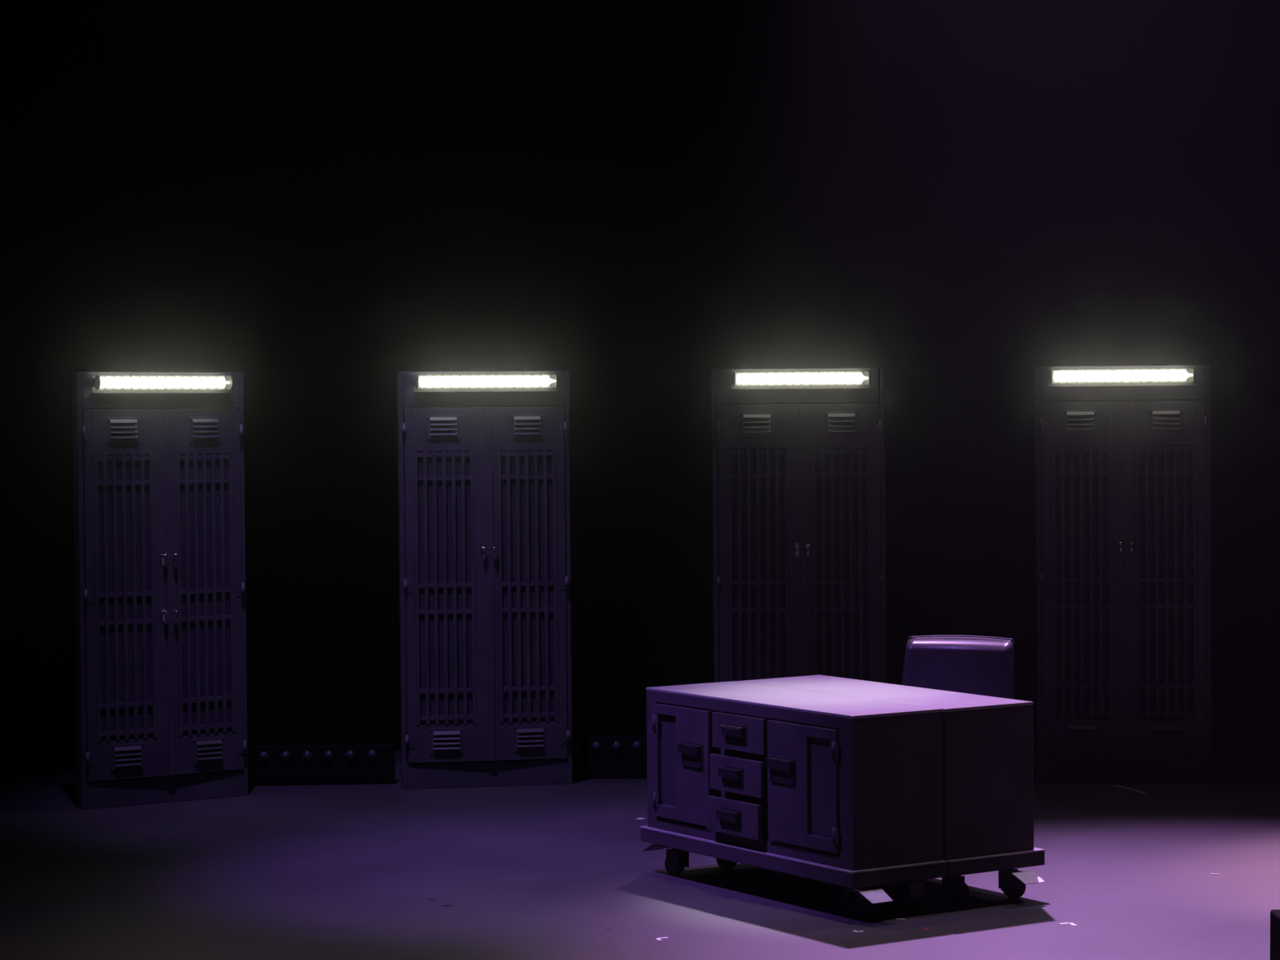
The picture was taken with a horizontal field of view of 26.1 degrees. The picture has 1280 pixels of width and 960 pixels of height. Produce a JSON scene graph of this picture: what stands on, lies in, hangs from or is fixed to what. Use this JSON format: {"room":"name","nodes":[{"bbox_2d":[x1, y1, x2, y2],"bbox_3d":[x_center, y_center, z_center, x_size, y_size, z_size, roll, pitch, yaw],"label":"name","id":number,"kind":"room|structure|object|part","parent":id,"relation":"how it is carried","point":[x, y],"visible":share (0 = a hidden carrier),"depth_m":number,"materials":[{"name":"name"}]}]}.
{"room":"theater stage","nodes":[
{"label":"theater stage","id":0,"kind":"room"},
{"bbox_2d":[0,0,1279,753],"bbox_3d":[-0.026,-3.051,14.841,18.000,9.000,0.060,0,1,0],"label":"wall","id":1,"kind":"structure","parent":0,"point":[319,202],"depth_m":14.88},
{"bbox_2d":[0,742,1279,959],"bbox_3d":[0.015,1.708,7.036,18.000,0.200,18.000,0,1,0],"label":"floor","id":2,"kind":"structure","parent":0,"point":[332,871],"depth_m":10.55,"materials":[{"name":"paint"}]},
{"bbox_2d":[71,371,248,809],"bbox_3d":[-2.219,0.502,12.885,0.830,2.012,0.132,-1,1,-33],"label":"locker","id":3,"kind":"object","parent":2,"relation":"on","point":[159,483],"visible":1,"depth_m":12.85,"materials":[{"name":"metal"}]},
{"bbox_2d":[106,417,139,443],"bbox_3d":[-2.383,-0.230,12.739,0.160,0.120,0.020,-1,1,-30],"label":"vent","id":4,"kind":"object","parent":3,"relation":"attached to","point":[118,429],"depth_m":12.74,"materials":[{"name":"grey metal"}]},
{"bbox_2d":[93,454,156,742],"bbox_3d":[-2.382,0.544,12.769,0.290,1.320,0.018,-1,1,-30],"label":"grille","id":5,"kind":"object","parent":3,"relation":"attached to","point":[125,486],"depth_m":12.77,"materials":[{"name":"metal"}]},
{"bbox_3d":[-2.389,0.544,12.781,0.290,1.320,0.006,-1,1,-30],"label":"backing panel","id":6,"kind":"part","parent":3,"relation":"part of","materials":[{"name":"grey metal"}]},
{"bbox_3d":[-2.378,0.529,12.779,0.394,1.710,0.024,-1,1,-30],"label":"door","id":7,"kind":"part","parent":3,"relation":"part of","materials":[{"name":"grey paint"}]},
{"bbox_2d":[110,742,143,771],"bbox_3d":[-2.370,1.282,12.770,0.160,0.124,0.020,-1,1,-30],"label":"vent","id":8,"kind":"object","parent":3,"relation":"attached to","point":[124,757],"depth_m":12.77,"materials":[{"name":"grey metal"}]},
{"bbox_3d":[-2.232,-0.419,12.874,0.782,0.168,0.014,-1,1,-33],"label":"header panel","id":9,"kind":"part","parent":3,"relation":"part of","materials":[{"name":"grey paint"}]},
{"bbox_2d":[91,375,233,393],"bbox_3d":[-2.212,-0.445,12.829,0.680,0.084,0.082,-1,1,-33],"label":"lamp","id":10,"kind":"object","parent":3,"relation":"attached to","point":[100,384],"visible":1,"depth_m":12.82,"materials":[{"name":"glass"}]},
{"bbox_3d":[-2.211,0.374,12.836,0.024,0.080,0.043,-1,1,-30],"label":"handle","id":11,"kind":"part","parent":3,"relation":"part of","materials":[{"name":"metal"}]},
{"bbox_3d":[-2.209,0.639,12.842,0.024,0.080,0.043,-1,1,-30],"label":"handle","id":12,"kind":"part","parent":3,"relation":"part of","materials":[{"name":"metal"}]},
{"bbox_3d":[-2.168,0.374,12.864,0.024,0.080,0.043,-1,1,-35],"label":"handle","id":13,"kind":"part","parent":3,"relation":"part of","materials":[{"name":"metal"}]},
{"bbox_3d":[-2.166,0.638,12.870,0.024,0.080,0.043,-1,1,-35],"label":"handle","id":14,"kind":"part","parent":3,"relation":"part of","materials":[{"name":"metal"}]},
{"bbox_3d":[-2.052,0.522,12.984,0.390,1.710,0.031,-1,1,-35],"label":"door","id":15,"kind":"part","parent":3,"relation":"part of","materials":[{"name":"grey paint"}]},
{"bbox_2d":[188,416,220,442],"bbox_3d":[-2.041,-0.237,12.959,0.160,0.120,0.020,-1,1,-35],"label":"vent","id":16,"kind":"object","parent":3,"relation":"attached to","point":[201,428],"depth_m":12.96,"materials":[{"name":"grey metal"}]},
{"bbox_3d":[-2.052,0.537,12.997,0.290,1.320,0.006,-1,1,-35],"label":"backing panel","id":17,"kind":"part","parent":3,"relation":"part of","materials":[{"name":"grey metal"}]},
{"bbox_2d":[175,453,235,736],"bbox_3d":[-2.044,0.537,12.986,0.290,1.320,0.018,-1,1,-35],"label":"grille","id":18,"kind":"object","parent":3,"relation":"attached to","point":[206,482],"depth_m":12.99,"materials":[{"name":"metal"}]},
{"bbox_2d":[192,736,223,764],"bbox_3d":[-2.028,1.275,12.989,0.160,0.124,0.020,-1,1,-35],"label":"vent","id":19,"kind":"object","parent":3,"relation":"attached to","point":[206,750],"depth_m":12.99,"materials":[{"name":"grey metal"}]},
{"bbox_2d":[247,743,395,786],"bbox_3d":[-1.575,1.395,13.549,0.741,0.190,0.183,-1,1,-3],"label":"batten","id":20,"kind":"object","parent":2,"relation":"on","point":[369,763],"visible":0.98,"depth_m":13.48,"materials":[{"name":"black metal"}]},
{"bbox_2d":[396,370,572,789],"bbox_3d":[-0.744,0.480,13.351,0.830,2.012,0.132,-1,1,-11],"label":"locker","id":21,"kind":"object","parent":2,"relation":"on","point":[484,534],"visible":1,"depth_m":13.33,"materials":[{"name":"grey metal"}]},
{"bbox_2d":[426,414,460,439],"bbox_3d":[-0.945,-0.253,13.273,0.160,0.120,0.020,-1,1,-9],"label":"vent","id":22,"kind":"object","parent":21,"relation":"attached to","point":[439,427],"depth_m":13.27,"materials":[{"name":"grey metal"}]},
{"bbox_3d":[-0.941,0.521,13.317,0.290,1.320,0.006,-1,1,-9],"label":"backing panel","id":23,"kind":"part","parent":21,"relation":"part of","materials":[{"name":"grey metal"}]},
{"bbox_2d":[413,450,476,725],"bbox_3d":[-0.939,0.521,13.303,0.290,1.320,0.018,-1,1,-9],"label":"grille","id":24,"kind":"object","parent":21,"relation":"attached to","point":[445,482],"depth_m":13.30,"materials":[{"name":"metal"}]},
{"bbox_3d":[-0.931,0.506,13.311,0.394,1.710,0.024,-1,1,-9],"label":"door","id":25,"kind":"part","parent":21,"relation":"part of","materials":[{"name":"grey paint"}]},
{"bbox_2d":[429,728,462,754],"bbox_3d":[-0.932,1.259,13.303,0.160,0.124,0.020,-1,1,-9],"label":"vent","id":26,"kind":"object","parent":21,"relation":"attached to","point":[442,740],"depth_m":13.30,"materials":[{"name":"grey metal"}]},
{"bbox_3d":[-0.753,-0.442,13.341,0.782,0.168,0.014,-1,1,-11],"label":"header panel","id":27,"kind":"part","parent":21,"relation":"part of","materials":[{"name":"grey paint"}]},
{"bbox_3d":[-0.753,0.353,13.302,0.024,0.080,0.043,-1,1,-9],"label":"handle","id":28,"kind":"part","parent":21,"relation":"part of","materials":[{"name":"metal"}]},
{"bbox_2d":[413,373,557,392],"bbox_3d":[-0.738,-0.467,13.294,0.696,0.084,0.082,-1,1,-11],"label":"lamp","id":29,"kind":"object","parent":21,"relation":"attached to","point":[534,382],"visible":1,"depth_m":13.29,"materials":[{"name":"glass"}]},
{"bbox_3d":[-0.704,0.352,13.312,0.024,0.080,0.043,-1,1,-13],"label":"handle","id":30,"kind":"part","parent":21,"relation":"part of","materials":[{"name":"metal"}]},
{"bbox_3d":[-0.552,0.501,13.381,0.390,1.710,0.031,-1,1,-13],"label":"door","id":31,"kind":"part","parent":21,"relation":"part of","materials":[{"name":"grey paint"}]},
{"bbox_2d":[510,413,542,439],"bbox_3d":[-0.546,-0.257,13.350,0.160,0.120,0.020,-1,1,-13],"label":"vent","id":32,"kind":"object","parent":21,"relation":"attached to","point":[522,426],"depth_m":13.35,"materials":[{"name":"grey metal"}]},
{"bbox_3d":[-0.548,0.516,13.393,0.290,1.320,0.006,-1,1,-13],"label":"backing panel","id":33,"kind":"part","parent":21,"relation":"part of","materials":[{"name":"grey metal"}]},
{"bbox_2d":[497,449,558,723],"bbox_3d":[-0.544,0.516,13.379,0.290,1.320,0.018,-1,1,-13],"label":"grille","id":34,"kind":"object","parent":21,"relation":"attached to","point":[527,480],"depth_m":13.38,"materials":[{"name":"metal"}]},
{"bbox_2d":[513,724,546,751],"bbox_3d":[-0.533,1.254,13.380,0.160,0.124,0.020,-1,1,-13],"label":"vent","id":35,"kind":"object","parent":21,"relation":"attached to","point":[526,738],"depth_m":13.38,"materials":[{"name":"grey metal"}]},
{"bbox_2d":[572,734,647,779],"bbox_3d":[0.085,1.369,13.699,1.017,0.207,0.183,-1,1,-2],"label":"batten","id":36,"kind":"object","parent":2,"relation":"on","point":[625,755],"visible":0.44,"depth_m":13.62,"materials":[{"name":"black metal"}]},
{"bbox_2d":[640,680,946,916],"bbox_3d":[0.539,1.174,10.260,0.494,0.728,1.462,-1,1,-33],"label":"base cabinet","id":37,"kind":"object","parent":2,"relation":"on","point":[846,791],"visible":1,"depth_m":9.90,"materials":[{"name":"grey paint"}]},
{"bbox_3d":[0.118,1.076,10.597,0.004,0.360,0.138,-1,1,-33],"label":"perforated panel","id":38,"kind":"part","parent":37,"relation":"part of","materials":[{"name":"metal"}]},
{"bbox_3d":[0.166,1.083,10.511,0.026,0.435,0.371,-1,1,-33],"label":"door","id":39,"kind":"part","parent":37,"relation":"part of","materials":[{"name":"grey paint"}]},
{"bbox_3d":[0.188,1.040,10.424,0.031,0.095,0.138,-1,1,-33],"label":"cup pull","id":40,"kind":"part","parent":37,"relation":"part of","materials":[{"name":"black paint"}]},
{"bbox_3d":[0.324,1.247,10.169,0.031,0.068,0.134,-1,1,-33],"label":"cup pull","id":41,"kind":"part","parent":37,"relation":"part of","materials":[{"name":"black paint"}]},
{"bbox_3d":[0.332,1.092,10.179,0.031,0.068,0.134,-1,1,-33],"label":"cup pull","id":42,"kind":"part","parent":37,"relation":"part of","materials":[{"name":"black paint"}]},
{"bbox_3d":[0.344,0.936,10.178,0.031,0.068,0.134,-1,1,-33],"label":"cup pull","id":43,"kind":"part","parent":37,"relation":"part of","materials":[{"name":"black paint"}]},
{"bbox_3d":[0.373,1.245,10.197,0.083,0.128,0.329,-1,1,-33],"label":"drawer","id":44,"kind":"part","parent":37,"relation":"part of","materials":[{"name":"grey paint"}]},
{"bbox_3d":[0.378,1.090,10.198,0.068,0.131,0.329,-1,1,-33],"label":"drawer","id":45,"kind":"part","parent":37,"relation":"part of","materials":[{"name":"grey paint"}]},
{"bbox_3d":[0.382,0.934,10.198,0.056,0.131,0.329,-1,1,-33],"label":"drawer","id":46,"kind":"part","parent":37,"relation":"part of","materials":[{"name":"grey paint"}]},
{"bbox_3d":[0.504,1.048,9.936,0.031,0.095,0.152,-1,1,-33],"label":"cup pull","id":47,"kind":"part","parent":37,"relation":"part of","materials":[{"name":"black paint"}]},
{"bbox_3d":[0.586,1.092,9.863,0.026,0.435,0.414,-1,1,-33],"label":"door","id":48,"kind":"part","parent":37,"relation":"part of","materials":[{"name":"grey paint"}]},
{"bbox_3d":[0.650,1.088,9.777,0.004,0.360,0.154,-1,1,-33],"label":"perforated panel","id":49,"kind":"part","parent":37,"relation":"part of","materials":[{"name":"metal"}]},
{"bbox_2d":[711,367,886,683],"bbox_3d":[0.771,0.469,13.297,0.830,2.012,0.131,-1,1,-2],"label":"locker","id":50,"kind":"object","parent":2,"relation":"on","point":[799,532],"visible":0.61,"depth_m":13.28,"materials":[{"name":"grey metal"}]},
{"bbox_2d":[740,412,773,437],"bbox_3d":[0.562,-0.265,13.249,0.160,0.120,0.020,0,1,0],"label":"vent","id":51,"kind":"object","parent":50,"relation":"attached to","point":[753,424],"depth_m":13.25,"materials":[{"name":"grey metal"}]},
{"bbox_2d":[727,448,789,681],"bbox_3d":[0.571,0.509,13.280,0.290,1.320,0.018,0,1,0],"label":"grille","id":52,"kind":"object","parent":50,"relation":"attached to","point":[758,478],"depth_m":13.28,"materials":[{"name":"grey metal"}]},
{"bbox_3d":[0.571,0.508,13.294,0.290,1.320,0.006,0,1,0],"label":"backing panel","id":53,"kind":"part","parent":50,"relation":"part of","materials":[{"name":"grey metal"}]},
{"bbox_3d":[0.579,0.493,13.287,0.394,1.710,0.024,0,1,0],"label":"door","id":54,"kind":"part","parent":50,"relation":"part of","materials":[{"name":"grey paint"}]},
{"bbox_3d":[0.754,0.341,13.249,0.024,0.080,0.043,0,1,0],"label":"handle","id":55,"kind":"part","parent":50,"relation":"part of","materials":[{"name":"metal"}]},
{"bbox_3d":[0.762,-0.453,13.287,0.782,0.168,0.014,-1,1,-2],"label":"header panel","id":56,"kind":"part","parent":50,"relation":"part of","materials":[{"name":"grey paint"}]},
{"bbox_2d":[731,371,871,389],"bbox_3d":[0.775,-0.478,13.238,0.667,0.084,0.082,-1,1,-2],"label":"lamp","id":57,"kind":"object","parent":50,"relation":"attached to","point":[776,380],"visible":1,"depth_m":13.22,"materials":[{"name":"glass"}]},
{"bbox_3d":[0.805,0.341,13.252,0.024,0.080,0.043,-1,1,-4],"label":"handle","id":58,"kind":"part","parent":50,"relation":"part of","materials":[{"name":"metal"}]},
{"bbox_3d":[0.965,0.490,13.297,0.390,1.710,0.031,-1,1,-4],"label":"door","id":59,"kind":"part","parent":50,"relation":"part of","materials":[{"name":"grey paint"}]},
{"bbox_2d":[824,411,857,436],"bbox_3d":[0.969,-0.269,13.264,0.160,0.120,0.020,-1,1,-4],"label":"vent","id":60,"kind":"object","parent":50,"relation":"attached to","point":[837,424],"depth_m":13.27,"materials":[{"name":"grey metal"}]},
{"bbox_3d":[0.971,0.505,13.308,0.290,1.320,0.006,-1,1,-4],"label":"backing panel","id":61,"kind":"part","parent":50,"relation":"part of","materials":[{"name":"grey metal"}]},
{"bbox_2d":[811,447,872,681],"bbox_3d":[0.972,0.505,13.294,0.290,1.320,0.018,-1,1,-4],"label":"grille","id":62,"kind":"object","parent":50,"relation":"attached to","point":[842,477],"depth_m":13.29,"materials":[{"name":"grey metal"}]},
{"bbox_2d":[736,675,1044,904],"bbox_3d":[0.925,1.166,10.525,0.473,0.727,1.497,-1,1,-33],"label":"base cabinet","id":63,"kind":"object","parent":2,"relation":"on","point":[988,741],"visible":0.49,"depth_m":9.98,"materials":[{"name":"grey paint"}]},
{"bbox_2d":[902,635,1013,699],"bbox_3d":[1.256,1.086,11.451,0.514,0.844,0.578,0,1,24],"label":"chair","id":64,"kind":"object","parent":2,"relation":"on","point":[982,665],"visible":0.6,"depth_m":11.63,"materials":[{"name":"leather"}]},
{"bbox_2d":[1059,922,1077,925],"bbox_3d":[1.490,1.543,9.588,0.046,0.001,0.056,-1,1,-20],"label":"tape","id":65,"kind":"object","parent":2,"relation":"on","point":[1071,923],"visible":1,"depth_m":9.60,"materials":[{"name":"white plastic"}]},
{"bbox_2d":[1035,364,1212,782],"bbox_3d":[2.330,0.455,13.297,0.830,2.012,0.132,0,1,6],"label":"locker","id":66,"kind":"object","parent":2,"relation":"on","point":[1123,548],"visible":1,"depth_m":13.28,"materials":[{"name":"grey metal"}]},
{"bbox_2d":[1063,409,1097,434],"bbox_3d":[2.119,-0.279,13.278,0.160,0.120,0.020,0,1,8],"label":"vent","id":67,"kind":"object","parent":66,"relation":"attached to","point":[1075,421],"depth_m":13.28,"materials":[{"name":"grey metal"}]},
{"bbox_2d":[1050,445,1112,719],"bbox_3d":[2.130,0.495,13.308,0.290,1.320,0.018,0,1,8],"label":"grille","id":68,"kind":"object","parent":66,"relation":"attached to","point":[1082,476],"depth_m":13.31,"materials":[{"name":"grey metal"}]},
{"bbox_3d":[2.132,0.494,13.322,0.290,1.320,0.006,0,1,8],"label":"backing panel","id":69,"kind":"part","parent":66,"relation":"part of","materials":[{"name":"grey metal"}]},
{"bbox_2d":[1065,722,1098,748],"bbox_3d":[2.132,1.233,13.309,0.160,0.124,0.020,0,1,8],"label":"vent","id":70,"kind":"object","parent":66,"relation":"attached to","point":[1077,735],"depth_m":13.31,"materials":[{"name":"grey metal"}]},
{"bbox_3d":[2.140,0.480,13.313,0.394,1.710,0.024,0,1,8],"label":"door","id":71,"kind":"part","parent":66,"relation":"part of","materials":[{"name":"grey paint"}]},
{"bbox_3d":[2.308,0.328,13.252,0.024,0.080,0.043,0,1,8],"label":"handle","id":72,"kind":"part","parent":66,"relation":"part of","materials":[{"name":"metal"}]},
{"bbox_2d":[1048,368,1195,386],"bbox_3d":[2.313,-0.492,13.239,0.694,0.084,0.082,0,1,6],"label":"lamp","id":73,"kind":"object","parent":66,"relation":"attached to","point":[1155,376],"visible":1,"depth_m":13.23,"materials":[{"name":"glass"}]},
{"bbox_3d":[2.323,-0.467,13.287,0.782,0.168,0.014,0,1,6],"label":"header panel","id":74,"kind":"part","parent":66,"relation":"part of","materials":[{"name":"grey paint"}]},
{"bbox_3d":[2.358,0.327,13.247,0.024,0.080,0.043,0,1,4],"label":"handle","id":75,"kind":"part","parent":66,"relation":"part of","materials":[{"name":"metal"}]},
{"bbox_3d":[2.522,0.477,13.270,0.390,1.710,0.031,0,1,4],"label":"door","id":76,"kind":"part","parent":66,"relation":"part of","materials":[{"name":"grey paint"}]},
{"bbox_2d":[1149,408,1182,434],"bbox_3d":[2.524,-0.281,13.235,0.160,0.120,0.020,0,1,4],"label":"vent","id":77,"kind":"object","parent":66,"relation":"attached to","point":[1162,421],"depth_m":13.24,"materials":[{"name":"grey metal"}]},
{"bbox_3d":[2.530,0.492,13.280,0.290,1.320,0.006,0,1,4],"label":"backing panel","id":78,"kind":"part","parent":66,"relation":"part of","materials":[{"name":"grey metal"}]},
{"bbox_2d":[1135,444,1197,719],"bbox_3d":[2.529,0.492,13.266,0.290,1.320,0.018,0,1,4],"label":"grille","id":79,"kind":"object","parent":66,"relation":"attached to","point":[1166,475],"depth_m":13.27,"materials":[{"name":"grey metal"}]},
{"bbox_2d":[1151,723,1184,748],"bbox_3d":[2.537,1.230,13.266,0.160,0.124,0.020,0,1,4],"label":"vent","id":80,"kind":"object","parent":66,"relation":"attached to","point":[1163,735],"depth_m":13.27,"materials":[{"name":"grey metal"}]},
{"bbox_2d":[1114,784,1146,794],"bbox_3d":[2.323,1.464,13.069,0.012,0.006,0.324,-1,1,-17],"label":"thread","id":81,"kind":"object","parent":2,"relation":"on","point":[1114,784],"visible":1,"depth_m":13.07},
{"bbox_2d":[1270,909,1279,959],"bbox_3d":[2.205,1.433,8.311,0.584,0.262,0.354,0,1,0],"label":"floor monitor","id":82,"kind":"object","parent":2,"relation":"on","point":[1274,913],"visible":1,"depth_m":8.34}
]}

